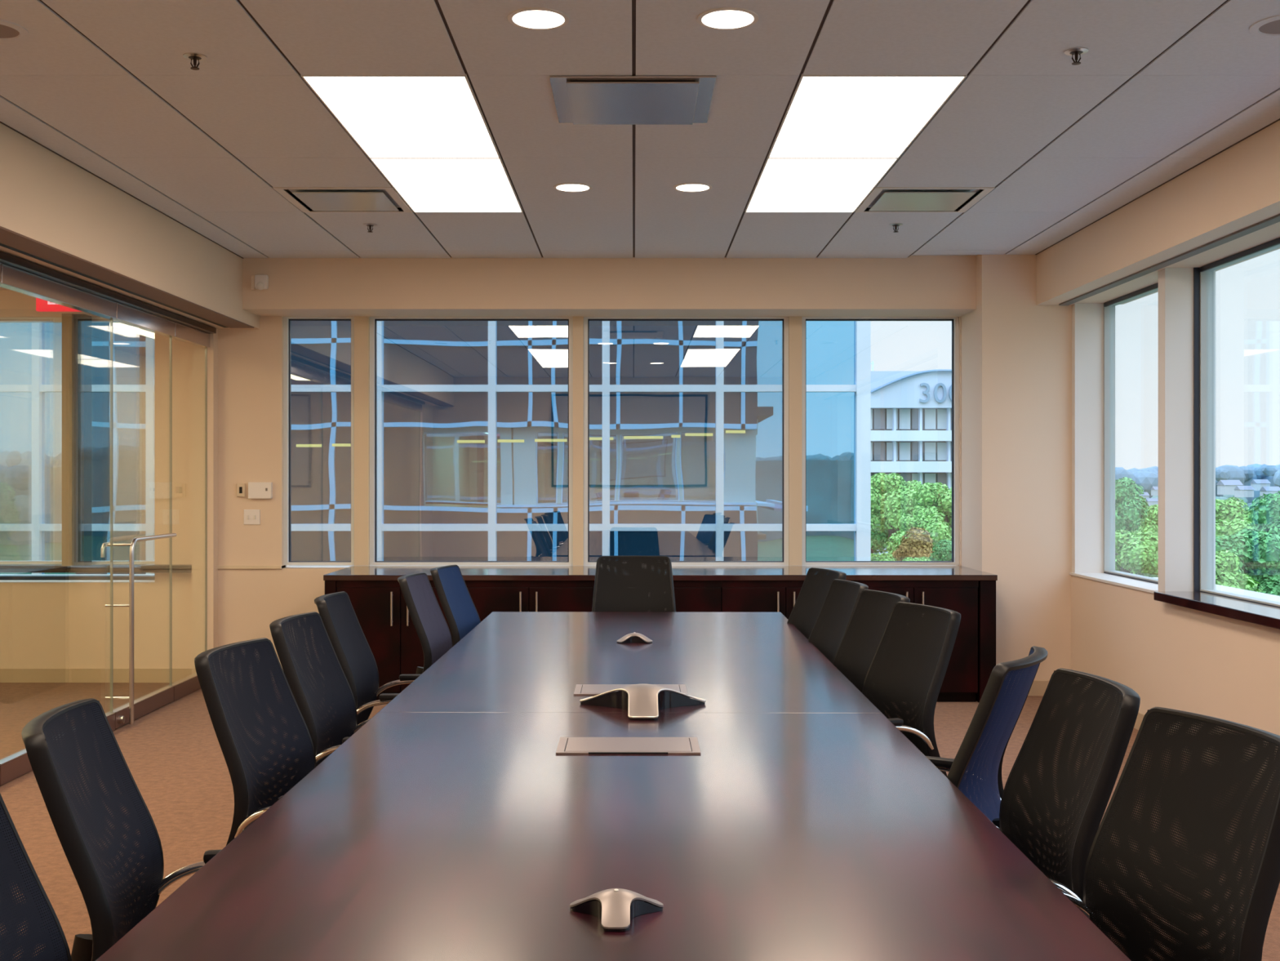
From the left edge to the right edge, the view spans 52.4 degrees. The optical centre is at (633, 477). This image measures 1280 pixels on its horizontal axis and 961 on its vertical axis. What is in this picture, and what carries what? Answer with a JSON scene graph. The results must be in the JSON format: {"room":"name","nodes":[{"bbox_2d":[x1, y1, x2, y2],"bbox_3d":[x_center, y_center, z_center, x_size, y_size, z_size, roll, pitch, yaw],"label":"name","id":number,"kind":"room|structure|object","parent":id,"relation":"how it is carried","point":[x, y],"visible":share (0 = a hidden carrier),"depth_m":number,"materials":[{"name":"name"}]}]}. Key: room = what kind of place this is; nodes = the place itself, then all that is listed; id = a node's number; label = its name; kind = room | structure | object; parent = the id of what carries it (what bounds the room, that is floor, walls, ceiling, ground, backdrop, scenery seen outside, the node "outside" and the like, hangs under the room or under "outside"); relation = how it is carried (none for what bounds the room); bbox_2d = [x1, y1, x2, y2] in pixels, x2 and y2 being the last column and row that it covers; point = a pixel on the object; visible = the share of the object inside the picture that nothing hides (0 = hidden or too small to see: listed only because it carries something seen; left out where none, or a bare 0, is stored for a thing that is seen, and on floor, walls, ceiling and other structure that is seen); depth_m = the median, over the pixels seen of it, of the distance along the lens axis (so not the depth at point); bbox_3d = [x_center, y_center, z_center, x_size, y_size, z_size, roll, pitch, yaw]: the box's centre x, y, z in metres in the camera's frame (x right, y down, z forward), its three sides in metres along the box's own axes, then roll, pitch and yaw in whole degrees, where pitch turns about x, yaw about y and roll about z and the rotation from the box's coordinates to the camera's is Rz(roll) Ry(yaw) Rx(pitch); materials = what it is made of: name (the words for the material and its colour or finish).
{"room":"conference room","nodes":[
{"label":"conference room","id":0,"kind":"room"},
{"bbox_2d":[0,573,154,580],"bbox_3d":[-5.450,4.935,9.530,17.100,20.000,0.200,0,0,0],"label":"windowsill","id":1,"kind":"structure","parent":0,"point":[2,576],"depth_m":9.43,"materials":[{"name":"paint"}]},
{"bbox_2d":[0,289,191,668],"bbox_3d":[-4.231,-0.040,4.360,2.338,2.950,9.920,0,0,0],"label":"wall","id":2,"kind":"structure","parent":0,"point":[44,624],"depth_m":9.12,"materials":[{"name":"beige paint"}]},
{"bbox_2d":[62,313,73,565],"bbox_3d":[-3.905,-0.260,9.030,0.070,1.740,0.160,0,0,0],"label":"trim","id":3,"kind":"structure","parent":2,"relation":"attached to","point":[67,318],"depth_m":8.95,"materials":[{"name":"brown"}]},
{"bbox_2d":[0,317,154,564],"bbox_3d":[-4.332,-0.260,9.200,1.937,1.740,0.080,0,0,0],"label":"window","id":4,"kind":"structure","parent":2,"relation":"in","point":[2,319],"depth_m":9.16,"materials":[{"name":"white metal"}]},
{"bbox_2d":[73,314,91,565],"bbox_3d":[-3.835,-0.260,9.045,0.070,1.740,0.130,0,0,0],"label":"trim","id":5,"kind":"structure","parent":2,"relation":"on","point":[82,322],"depth_m":8.98,"materials":[{"name":"grey"}]},
{"bbox_2d":[0,668,191,682],"bbox_3d":[-4.186,1.387,9.113,2.228,0.095,0.015,0,0,0],"label":"trim","id":6,"kind":"structure","parent":2,"relation":"attached to","point":[6,675],"depth_m":9.11,"materials":[{"name":"beige plastic"}]},
{"bbox_2d":[0,564,191,572],"bbox_3d":[-4.186,0.635,9.075,2.228,0.050,0.110,0,0,0],"label":"trim","id":7,"kind":"structure","parent":2,"relation":"attached to","point":[3,567],"depth_m":9.02,"materials":[{"name":"grey stone"}]},
{"bbox_2d":[0,123,259,680],"bbox_3d":[-2.851,-0.042,4.250,0.462,2.953,9.700,0,0,0],"label":"wall","id":8,"kind":"structure","parent":0,"point":[46,198],"depth_m":7.04,"materials":[{"name":"beige paint"}]},
{"bbox_2d":[0,263,116,785],"bbox_3d":[-2.962,0.218,6.700,0.060,2.426,1.338,0,0,0],"label":"door frame","id":9,"kind":"structure","parent":8,"relation":"in","point":[15,765],"depth_m":6.59,"materials":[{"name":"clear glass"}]},
{"bbox_2d":[0,251,216,333],"bbox_3d":[-2.952,-1.016,4.710,0.120,0.037,8.580,0,0,0],"label":"trim","id":10,"kind":"structure","parent":8,"relation":"attached to","point":[6,259],"depth_m":7.02,"materials":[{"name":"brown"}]},
{"bbox_2d":[0,243,226,327],"bbox_3d":[-2.810,-1.038,4.190,0.040,0.006,9.580,0,0,0],"label":"trim","id":11,"kind":"structure","parent":8,"relation":"attached to","point":[1,244],"depth_m":6.85,"materials":[{"name":"black plastic"}]},
{"bbox_2d":[0,226,254,328],"bbox_3d":[-2.707,-1.036,4.190,0.167,0.007,9.580,0,0,0],"label":"trim","id":12,"kind":"structure","parent":8,"relation":"attached to","point":[8,237],"depth_m":6.65,"materials":[{"name":"brown paint"}]},
{"bbox_2d":[100,302,176,728],"bbox_3d":[-2.959,0.216,7.840,0.169,2.422,0.938,0,0,0],"label":"door","id":13,"kind":"structure","parent":8,"relation":"in","point":[127,713],"depth_m":7.69,"materials":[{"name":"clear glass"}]},
{"bbox_2d":[166,321,209,701],"bbox_3d":[-2.962,0.218,8.655,0.060,2.426,0.688,0,0,0],"label":"window","id":14,"kind":"structure","parent":8,"relation":"in","point":[189,684],"depth_m":8.71,"materials":[{"name":"clear glass"}]},
{"bbox_2d":[217,255,976,668],"bbox_3d":[0.045,-0.042,9.000,6.134,2.953,0.600,0,0,0],"label":"wall","id":15,"kind":"structure","parent":0,"point":[251,361],"depth_m":8.70,"materials":[{"name":"beige paint"}]},
{"bbox_2d":[244,509,260,524],"bbox_3d":[-2.673,0.276,9.091,0.114,0.105,0.018,0,0,0],"label":"light switch","id":16,"kind":"object","parent":15,"relation":"attached to","point":[251,516],"visible":1,"depth_m":9.09,"materials":[{"name":"white plastic"}]},
{"bbox_2d":[250,274,268,290],"bbox_3d":[-2.498,-1.300,8.668,0.110,0.105,0.065,0,0,0],"label":"sensor","id":17,"kind":"object","parent":15,"relation":"attached to","point":[260,282],"visible":1,"depth_m":8.65,"materials":[{"name":"beige paint"}]},
{"bbox_2d":[248,482,272,498],"bbox_3d":[-2.611,0.089,9.082,0.164,0.114,0.036,0,0,0],"label":"thermostat","id":18,"kind":"object","parent":15,"relation":"attached to","point":[255,490],"visible":1,"depth_m":9.07,"materials":[{"name":"white plastic"}]},
{"bbox_2d":[283,316,354,564],"bbox_3d":[-2.212,-0.257,9.185,0.506,1.746,0.090,0,0,0],"label":"window","id":19,"kind":"structure","parent":15,"relation":"in","point":[286,320],"depth_m":9.14,"materials":[{"name":"white"}]},
{"bbox_2d":[369,316,573,564],"bbox_3d":[-1.143,-0.257,9.185,1.430,1.746,0.090,0,0,0],"label":"window","id":20,"kind":"structure","parent":15,"relation":"in","point":[373,320],"depth_m":9.14,"materials":[{"name":"white"}]},
{"bbox_2d":[150,564,953,573],"bbox_3d":[-0.181,0.656,9.450,6.562,0.060,0.300,0,0,0],"label":"trim","id":21,"kind":"structure","parent":15,"relation":"attached to","point":[289,565],"depth_m":9.30,"materials":[{"name":"white"}]},
{"bbox_2d":[354,316,801,565],"bbox_3d":[-0.391,-0.257,9.180,3.136,1.746,0.160,0,0,0],"label":"window mullions","id":22,"kind":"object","parent":15,"relation":"attached to","point":[362,324],"depth_m":9.10,"materials":[{"name":"beige paint"}]},
{"bbox_2d":[583,316,788,564],"bbox_3d":[0.367,-0.257,9.185,1.442,1.746,0.090,0,0,0],"label":"window","id":23,"kind":"structure","parent":15,"relation":"in","point":[784,320],"depth_m":9.14,"materials":[{"name":"white"}]},
{"bbox_2d":[801,316,959,564],"bbox_3d":[1.732,-0.257,9.185,1.110,1.746,0.090,0,0,0],"label":"window","id":24,"kind":"structure","parent":15,"relation":"in","point":[955,320],"depth_m":9.14,"materials":[{"name":"white"}]},
{"bbox_2d":[0,0,1279,258],"bbox_3d":[-1.000,-1.617,4.260,9.000,0.302,10.320,0,0,0],"label":"ceiling","id":25,"kind":"structure","parent":0,"point":[1161,89],"depth_m":5.14,"materials":[{"name":"tile"}]},
{"bbox_2d":[0,19,28,40],"bbox_3d":[-2.100,-1.464,4.250,0.220,0.008,0.220,0,0,0],"label":"ceiling speaker","id":26,"kind":"object","parent":25,"relation":"attached to","point":[9,31],"visible":1,"depth_m":4.27,"materials":[{"name":"plastic"}]},
{"bbox_2d":[0,24,19,38],"bbox_3d":[-2.100,-1.462,4.250,0.164,0.003,0.164,0,0,0],"label":"grille","id":27,"kind":"object","parent":26,"relation":"attached to","point":[6,31],"depth_m":4.26,"materials":[{"name":"brown"}]},
{"bbox_2d":[272,186,412,212],"bbox_3d":[-1.525,-1.517,6.879,0.604,0.106,0.604,0,0,0],"label":"ceiling vent","id":28,"kind":"object","parent":25,"relation":"in","point":[306,202],"visible":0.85,"depth_m":6.87,"materials":[{"name":"white metal"}]},
{"bbox_2d":[300,73,500,158],"bbox_3d":[-0.915,-1.476,5.354,0.604,0.021,1.216,0,0,0],"label":"recessed light","id":29,"kind":"object","parent":25,"relation":"in","point":[386,116],"visible":0.94,"depth_m":5.26,"materials":[{"name":"white plastic"}]},
{"bbox_2d":[368,157,523,212],"bbox_3d":[-0.915,-1.476,6.574,0.604,0.021,1.216,0,0,0],"label":"recessed light","id":30,"kind":"object","parent":25,"relation":"in","point":[424,184],"visible":0.97,"depth_m":6.52,"materials":[{"name":"white plastic"}]},
{"bbox_2d":[507,7,568,30],"bbox_3d":[-0.305,-1.465,4.157,0.196,0.006,0.196,0,0,0],"label":"recessed light","id":31,"kind":"object","parent":25,"relation":"in","point":[531,18],"visible":1,"depth_m":4.15,"materials":[{"name":"white"}]},
{"bbox_2d":[553,182,591,191],"bbox_3d":[-0.309,-1.465,6.570,0.196,0.006,0.196,0,0,0],"label":"recessed light","id":32,"kind":"object","parent":25,"relation":"in","point":[564,187],"visible":1,"depth_m":6.56,"materials":[{"name":"white"}]},
{"bbox_2d":[549,75,716,124],"bbox_3d":[-0.004,-1.458,5.050,0.610,0.020,0.610,0,0,0],"label":"ceiling vent","id":33,"kind":"object","parent":25,"relation":"in","point":[578,100],"visible":1,"depth_m":4.97,"materials":[{"name":"grey metal"}]},
{"bbox_2d":[673,182,711,191],"bbox_3d":[0.297,-1.465,6.570,0.196,0.006,0.196,0,0,0],"label":"recessed light","id":34,"kind":"object","parent":25,"relation":"in","point":[686,187],"visible":1,"depth_m":6.56,"materials":[{"name":"white"}]},
{"bbox_2d":[697,7,758,30],"bbox_3d":[0.300,-1.465,4.157,0.196,0.006,0.196,0,0,0],"label":"recessed light","id":35,"kind":"object","parent":25,"relation":"in","point":[725,18],"visible":1,"depth_m":4.15,"materials":[{"name":"white"}]},
{"bbox_2d":[744,157,898,212],"bbox_3d":[0.915,-1.476,6.574,0.604,0.021,1.216,0,0,0],"label":"recessed light","id":36,"kind":"object","parent":25,"relation":"in","point":[782,184],"visible":0.97,"depth_m":6.52,"materials":[{"name":"white plastic"}]},
{"bbox_2d":[767,73,967,158],"bbox_3d":[0.915,-1.476,5.354,0.604,0.021,1.216,0,0,0],"label":"recessed light","id":37,"kind":"object","parent":25,"relation":"in","point":[826,116],"visible":0.94,"depth_m":5.27,"materials":[{"name":"white plastic"}]},
{"bbox_2d":[855,186,995,212],"bbox_3d":[1.525,-1.517,6.879,0.604,0.106,0.604,0,0,0],"label":"ceiling vent","id":38,"kind":"object","parent":25,"relation":"in","point":[889,202],"visible":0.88,"depth_m":6.87,"materials":[{"name":"white metal"}]},
{"bbox_2d":[1249,14,1279,36],"bbox_3d":[2.115,-1.464,4.210,0.220,0.008,0.220,0,0,0],"label":"ceiling speaker","id":39,"kind":"object","parent":25,"relation":"attached to","point":[1270,26],"visible":1,"depth_m":4.23,"materials":[{"name":"plastic"}]},
{"bbox_2d":[1258,19,1279,34],"bbox_3d":[2.115,-1.462,4.210,0.164,0.003,0.164,0,0,0],"label":"grille","id":40,"kind":"object","parent":39,"relation":"attached to","point":[1265,26],"depth_m":4.22,"materials":[{"name":"grey metal"}]},
{"bbox_2d":[0,682,1279,960],"bbox_3d":[-1.000,1.495,4.350,8.600,0.120,10.100,0,0,0],"label":"floor","id":41,"kind":"structure","parent":0,"point":[173,754],"depth_m":6.35,"materials":[{"name":"carpet"}]},
{"bbox_2d":[0,793,71,960],"bbox_3d":[-0.715,0.931,1.769,0.638,1.006,0.507,0,0,-3],"label":"mesh office chair","id":42,"kind":"object","parent":41,"relation":"on","point":[42,926],"visible":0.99,"depth_m":1.95,"materials":[{"name":"black"}]},
{"bbox_2d":[21,697,222,960],"bbox_3d":[-0.767,0.931,2.385,0.638,1.006,0.507,0,0,-10],"label":"mesh office chair","id":43,"kind":"object","parent":41,"relation":"on","point":[77,746],"visible":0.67,"depth_m":2.40,"materials":[{"name":"black fabric"}]},
{"bbox_2d":[194,637,315,844],"bbox_3d":[-0.754,0.931,3.263,0.638,1.006,0.507,0,0,7],"label":"mesh office chair","id":44,"kind":"object","parent":41,"relation":"on","point":[266,664],"visible":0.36,"depth_m":3.31,"materials":[{"name":"black fabric"}]},
{"bbox_2d":[269,611,370,766],"bbox_3d":[-0.772,0.931,3.958,0.638,1.006,0.507,0,0,3],"label":"mesh office chair","id":45,"kind":"object","parent":41,"relation":"on","point":[319,652],"visible":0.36,"depth_m":4.03,"materials":[{"name":"black fabric"}]},
{"bbox_2d":[314,591,420,740],"bbox_3d":[-0.830,0.931,4.718,0.638,1.006,0.507,0,0,-1],"label":"mesh office chair","id":46,"kind":"object","parent":41,"relation":"on","point":[366,682],"visible":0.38,"depth_m":4.82,"materials":[{"name":"black fabric"}]},
{"bbox_2d":[324,580,463,701],"bbox_3d":[-1.520,1.044,8.653,0.889,0.782,0.854,0,0,0],"label":"base cabinet","id":47,"kind":"object","parent":41,"relation":"on","point":[380,608],"visible":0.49,"depth_m":8.26,"materials":[{"name":"brown wood"}]},
{"bbox_2d":[323,565,997,580],"bbox_3d":[0.168,0.635,8.669,4.276,0.036,0.858,0,0,0],"label":"countertop","id":48,"kind":"structure","parent":47,"relation":"on","point":[353,572],"depth_m":8.43,"materials":[{"name":"brown wood"}]},
{"bbox_2d":[397,572,453,674],"bbox_3d":[-0.705,0.931,5.675,0.638,1.006,0.507,0,0,4],"label":"mesh office chair","id":49,"kind":"object","parent":41,"relation":"on","point":[418,607],"visible":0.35,"depth_m":5.75,"materials":[{"name":"black fabric"}]},
{"bbox_2d":[430,564,480,645],"bbox_3d":[-0.644,0.931,6.190,0.638,1.006,0.507,0,0,7],"label":"mesh office chair","id":50,"kind":"object","parent":41,"relation":"on","point":[457,613],"visible":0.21,"depth_m":6.28,"materials":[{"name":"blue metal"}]},
{"bbox_2d":[464,580,593,631],"bbox_3d":[-0.668,1.044,8.653,0.816,0.782,0.854,0,0,0],"label":"base cabinet","id":51,"kind":"object","parent":41,"relation":"on","point":[487,597],"visible":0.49,"depth_m":8.26,"materials":[{"name":"brown wood"}]},
{"bbox_2d":[95,611,1131,960],"bbox_3d":[-0.011,1.065,3.965,1.492,0.740,5.530,0,0,0],"label":"conference table","id":52,"kind":"object","parent":41,"relation":"on","point":[805,824],"visible":0.96,"depth_m":2.55,"materials":[{"name":"brown wood"}]},
{"bbox_2d":[569,888,663,931],"bbox_3d":[-0.028,0.674,2.055,0.151,0.040,0.134,0,0,0],"label":"table microphone","id":53,"kind":"object","parent":52,"relation":"on","point":[615,908],"visible":1,"depth_m":2.05,"materials":[{"name":"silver metal"}]},
{"bbox_2d":[555,737,700,754],"bbox_3d":[-0.014,0.693,3.363,0.364,0.004,0.196,0,0,0],"label":"hatch","id":54,"kind":"object","parent":52,"relation":"on","point":[575,745],"visible":1,"depth_m":3.35,"materials":[{"name":"grey metal"}]},
{"bbox_2d":[573,684,687,695],"bbox_3d":[-0.010,0.693,4.247,0.364,0.004,0.196,0,0,0],"label":"hatch","id":55,"kind":"object","parent":52,"relation":"on","point":[587,689],"visible":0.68,"depth_m":4.27,"materials":[{"name":"grey metal"}]},
{"bbox_2d":[616,631,652,643],"bbox_3d":[0.003,0.674,5.513,0.151,0.040,0.134,0,0,0],"label":"table microphone","id":56,"kind":"object","parent":52,"relation":"on","point":[634,637],"visible":1,"depth_m":5.46,"materials":[{"name":"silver metal"}]},
{"bbox_2d":[579,684,706,719],"bbox_3d":[0.027,0.660,3.890,0.389,0.068,0.340,0,0,0],"label":"phone","id":57,"kind":"object","parent":52,"relation":"on","point":[641,701],"visible":1,"depth_m":3.90,"materials":[{"name":"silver metal"}]},
{"bbox_2d":[591,555,675,611],"bbox_3d":[-0.013,0.931,6.850,0.507,1.006,0.638,0,0,0],"label":"mesh office chair","id":58,"kind":"object","parent":41,"relation":"on","point":[653,572],"visible":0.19,"depth_m":7.07,"materials":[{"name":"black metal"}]},
{"bbox_2d":[593,580,721,611],"bbox_3d":[0.149,1.044,8.653,0.816,0.782,0.854,0,0,0],"label":"base cabinet","id":59,"kind":"object","parent":41,"relation":"on","point":[690,595],"visible":0.12,"depth_m":8.26,"materials":[{"name":"brown wood"}]},
{"bbox_2d":[721,580,848,666],"bbox_3d":[0.965,1.044,8.653,0.816,0.782,0.854,0,0,0],"label":"base cabinet","id":60,"kind":"object","parent":41,"relation":"on","point":[737,596],"visible":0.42,"depth_m":8.26,"materials":[{"name":"brown wood"}]},
{"bbox_2d":[786,567,846,639],"bbox_3d":[0.634,0.931,5.983,0.638,1.006,0.507,0,0,-13],"label":"mesh office chair","id":61,"kind":"object","parent":41,"relation":"on","point":[814,590],"visible":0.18,"depth_m":6.12,"materials":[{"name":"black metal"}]},
{"bbox_2d":[808,578,868,664],"bbox_3d":[0.618,0.931,5.304,0.638,1.006,0.507,0,0,-8],"label":"mesh office chair","id":62,"kind":"object","parent":41,"relation":"on","point":[834,601],"visible":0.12,"depth_m":5.40,"materials":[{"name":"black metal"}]},
{"bbox_2d":[832,589,910,711],"bbox_3d":[0.668,0.931,4.782,0.638,1.006,0.507,0,0,-11],"label":"mesh office chair","id":63,"kind":"object","parent":41,"relation":"on","point":[880,604],"visible":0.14,"depth_m":4.90,"materials":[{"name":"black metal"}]},
{"bbox_2d":[862,601,960,777],"bbox_3d":[0.714,0.931,4.261,0.638,1.006,0.507,0,0,-16],"label":"mesh office chair","id":64,"kind":"object","parent":41,"relation":"on","point":[901,645],"visible":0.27,"depth_m":4.30,"materials":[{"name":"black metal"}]},
{"bbox_2d":[848,580,995,702],"bbox_3d":[1.837,1.044,8.653,0.928,0.782,0.854,0,0,0],"label":"base cabinet","id":65,"kind":"object","parent":41,"relation":"on","point":[972,660],"visible":0.41,"depth_m":8.26,"materials":[{"name":"brown wood"}]},
{"bbox_2d":[925,645,1048,845],"bbox_3d":[0.713,0.931,3.297,0.638,1.006,0.507,0,0,29],"label":"mesh office chair","id":66,"kind":"object","parent":41,"relation":"on","point":[993,704],"visible":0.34,"depth_m":3.08,"materials":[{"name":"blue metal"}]},
{"bbox_2d":[996,667,1140,902],"bbox_3d":[0.708,0.931,2.754,0.638,1.006,0.507,0,0,-2],"label":"mesh office chair","id":67,"kind":"object","parent":41,"relation":"on","point":[1046,729],"visible":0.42,"depth_m":2.77,"materials":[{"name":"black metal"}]},
{"bbox_2d":[1062,706,1279,960],"bbox_3d":[0.760,0.931,2.217,0.638,1.006,0.507,0,0,-12],"label":"mesh office chair","id":68,"kind":"object","parent":41,"relation":"on","point":[1188,793],"visible":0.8,"depth_m":2.27,"materials":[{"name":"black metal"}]},
{"bbox_2d":[961,253,1071,679],"bbox_3d":[2.702,-0.042,8.830,0.820,2.953,0.540,0,0,0],"label":"wall column","id":69,"kind":"structure","parent":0,"point":[1016,352],"depth_m":8.56,"materials":[{"name":"beige paint"}]},
{"bbox_2d":[1004,680,1049,695],"bbox_3d":[2.586,1.385,8.553,0.588,0.100,0.013,0,0,0],"label":"baseboard","id":70,"kind":"structure","parent":69,"relation":"attached to","point":[1038,687],"depth_m":8.55,"materials":[{"name":"beige plastic"}]},
{"bbox_2d":[1035,120,1279,765],"bbox_3d":[2.935,-0.042,3.980,0.570,2.953,9.160,0,0,0],"label":"wall","id":71,"kind":"structure","parent":0,"point":[1173,656],"depth_m":6.71,"materials":[{"name":"beige paint"}]},
{"bbox_2d":[1071,303,1103,573],"bbox_3d":[2.992,-0.255,8.530,0.216,1.769,0.060,0,0,0],"label":"trim","id":72,"kind":"structure","parent":71,"relation":"attached to","point":[1087,319],"depth_m":8.50,"materials":[{"name":"white paint"}]},
{"bbox_2d":[1069,572,1158,593],"bbox_3d":[2.984,0.631,7.860,0.232,0.017,1.400,0,0,0],"label":"window sill","id":73,"kind":"structure","parent":71,"relation":"attached to","point":[1134,584],"depth_m":7.84,"materials":[{"name":"white paint"}]},
{"bbox_2d":[1103,282,1158,583],"bbox_3d":[3.103,-0.258,7.827,0.074,1.762,1.345,0,0,0],"label":"window","id":74,"kind":"structure","parent":71,"relation":"in","point":[1109,306],"depth_m":8.48,"materials":[{"name":"grey metal"}]},
{"bbox_2d":[1058,213,1279,305],"bbox_3d":[2.810,-1.129,3.960,0.060,0.009,9.080,0,0,0],"label":"trim","id":75,"kind":"structure","parent":71,"relation":"attached to","point":[1276,219],"depth_m":6.65,"materials":[{"name":"grey paint"}]},
{"bbox_2d":[1158,267,1215,591],"bbox_3d":[3.022,-0.253,7.107,0.275,1.775,0.095,0,0,0],"label":"trim","id":76,"kind":"structure","parent":71,"relation":"attached to","point":[1175,285],"depth_m":7.06,"materials":[{"name":"white"}]},
{"bbox_2d":[1153,591,1279,629],"bbox_3d":[2.942,0.639,3.230,0.255,0.047,7.620,0,0,0],"label":"window ledge","id":77,"kind":"object","parent":71,"relation":"attached to","point":[1264,615],"visible":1,"depth_m":6.33,"materials":[{"name":"brown wood"}]},
{"bbox_2d":[1153,577,1279,601],"bbox_3d":[3.410,0.698,4.300,0.380,0.075,8.600,0,0,0],"label":"trim","id":78,"kind":"structure","parent":71,"relation":"attached to","point":[1235,590],"depth_m":7.42,"materials":[{"name":"white paint"}]},
{"bbox_2d":[1193,237,1279,607],"bbox_3d":[3.090,-0.258,5.240,0.100,1.762,3.640,0,0,0],"label":"window","id":79,"kind":"structure","parent":71,"relation":"in","point":[1203,276],"depth_m":7.04,"materials":[{"name":"grey metal"}]},
{"bbox_3d":[-4.241,-1.340,4.300,2.318,0.050,9.800,0,0,0],"label":"ceiling","id":80,"kind":"structure","parent":0,"visible":0},
{"bbox_2d":[35,297,82,311],"bbox_3d":[-3.552,-1.177,8.118,0.350,0.276,0.044,0,0,0],"label":"exit sign","id":81,"kind":"object","parent":80,"relation":"hanging from","point":[42,305],"visible":0.14,"depth_m":8.10,"materials":[{"name":"red plastic"}]},
{"label":"outside","id":82,"kind":"structure","parent":0,"visible":0},
{"bbox_3d":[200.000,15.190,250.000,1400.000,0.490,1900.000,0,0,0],"label":"ground","id":83,"kind":"structure","parent":82,"visible":0},
{"bbox_2d":[0,320,871,573],"bbox_3d":[-3.881,5.476,27.930,15.361,18.919,14.140,0,0,0],"label":"office wing","id":84,"kind":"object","parent":83,"relation":"on","point":[686,416],"visible":0.33,"depth_m":21.00},
{"bbox_2d":[871,517,888,554],"bbox_3d":[8.277,7.740,45.875,2.583,14.391,1.860,0,0,10],"label":"tree","id":85,"kind":"object","parent":83,"relation":"on","point":[879,540],"visible":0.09,"depth_m":45.13,"materials":[{"name":"green plant"}]},
{"bbox_2d":[871,472,922,551],"bbox_3d":[8.752,7.384,43.960,2.346,15.103,2.124,0,0,0],"label":"tree","id":86,"kind":"object","parent":83,"relation":"on","point":[891,497],"visible":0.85,"depth_m":43.56,"materials":[{"name":"green plant"}]},
{"bbox_2d":[871,360,951,555],"bbox_3d":[14.898,4.148,82.180,8.321,21.574,25.640,0,0,0],"label":"building","id":87,"kind":"structure","parent":83,"relation":"on","point":[911,411],"depth_m":69.61,"materials":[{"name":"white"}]},
{"bbox_2d":[889,526,935,560],"bbox_3d":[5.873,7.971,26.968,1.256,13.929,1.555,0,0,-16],"label":"tree","id":88,"kind":"object","parent":83,"relation":"on","point":[917,544],"visible":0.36,"depth_m":26.50,"materials":[{"name":"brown plant"}]},
{"bbox_2d":[886,514,951,555],"bbox_3d":[8.334,8.002,38.065,1.951,13.866,1.965,0,0,0],"label":"tree","id":89,"kind":"object","parent":83,"relation":"on","point":[938,530],"visible":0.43,"depth_m":37.85,"materials":[{"name":"green plant"}]},
{"bbox_2d":[911,482,951,536],"bbox_3d":[9.522,7.533,40.035,1.928,14.805,1.751,0,0,0],"label":"tree","id":90,"kind":"object","parent":83,"relation":"on","point":[933,499],"visible":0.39,"depth_m":39.69,"materials":[{"name":"green plant"}]},
{"bbox_2d":[928,538,951,560],"bbox_3d":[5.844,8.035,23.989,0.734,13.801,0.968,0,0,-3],"label":"tree","id":91,"kind":"object","parent":83,"relation":"on","point":[943,549],"visible":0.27,"depth_m":23.88,"materials":[{"name":"green plant"}]},
{"bbox_2d":[1115,476,1149,555],"bbox_3d":[17.115,7.454,46.028,1.922,14.963,2.669,0,0,-6],"label":"tree","id":92,"kind":"object","parent":83,"relation":"on","point":[1131,508],"visible":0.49,"depth_m":45.14,"materials":[{"name":"green plant"}]},
{"bbox_2d":[1115,528,1158,577],"bbox_3d":[12.198,8.113,32.076,2.077,13.645,2.093,0,0,45],"label":"tree","id":93,"kind":"object","parent":83,"relation":"on","point":[1139,552],"visible":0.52,"depth_m":31.31,"materials":[{"name":"green plant"}]},
{"bbox_2d":[1132,504,1158,535],"bbox_3d":[22.898,8.031,55.971,2.838,13.808,2.816,0,0,12],"label":"tree","id":94,"kind":"object","parent":83,"relation":"on","point":[1151,522],"visible":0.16,"depth_m":55.51,"materials":[{"name":"green plant"}]},
{"bbox_2d":[1215,497,1254,538],"bbox_3d":[22.690,7.841,50.040,3.245,14.188,3.270,0,0,-44],"label":"tree","id":95,"kind":"object","parent":83,"relation":"on","point":[1231,517],"visible":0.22,"depth_m":49.98,"materials":[{"name":"green plant"}]},
{"bbox_2d":[1215,549,1263,592],"bbox_3d":[13.310,8.284,29.941,2.102,13.302,2.326,0,0,14],"label":"tree","id":96,"kind":"object","parent":83,"relation":"on","point":[1227,563],"visible":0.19,"depth_m":29.26,"materials":[{"name":"green plant"}]},
{"bbox_2d":[1215,528,1279,595],"bbox_3d":[15.450,8.111,33.143,3.088,13.648,2.224,0,0,-10],"label":"tree","id":97,"kind":"object","parent":83,"relation":"on","point":[1259,557],"visible":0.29,"depth_m":32.78,"materials":[{"name":"green plant"}]},
{"bbox_2d":[1248,490,1279,572],"bbox_3d":[18.912,7.632,37.916,2.433,14.605,3.378,0,0,38],"label":"tree","id":98,"kind":"object","parent":83,"relation":"on","point":[1265,511],"visible":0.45,"depth_m":37.21,"materials":[{"name":"green plant"}]},
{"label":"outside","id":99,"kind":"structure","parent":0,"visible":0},
{"bbox_2d":[1216,480,1243,494],"bbox_3d":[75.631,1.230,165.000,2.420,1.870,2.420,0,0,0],"label":"house","id":100,"kind":"structure","parent":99,"point":[1224,486],"depth_m":164.15,"materials":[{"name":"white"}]},
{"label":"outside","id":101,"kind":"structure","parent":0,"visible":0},
{"bbox_2d":[1115,463,1279,503],"bbox_3d":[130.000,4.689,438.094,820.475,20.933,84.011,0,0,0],"label":"hills","id":102,"kind":"structure","parent":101,"point":[1148,477],"depth_m":409.96,"materials":[{"name":"blue"}]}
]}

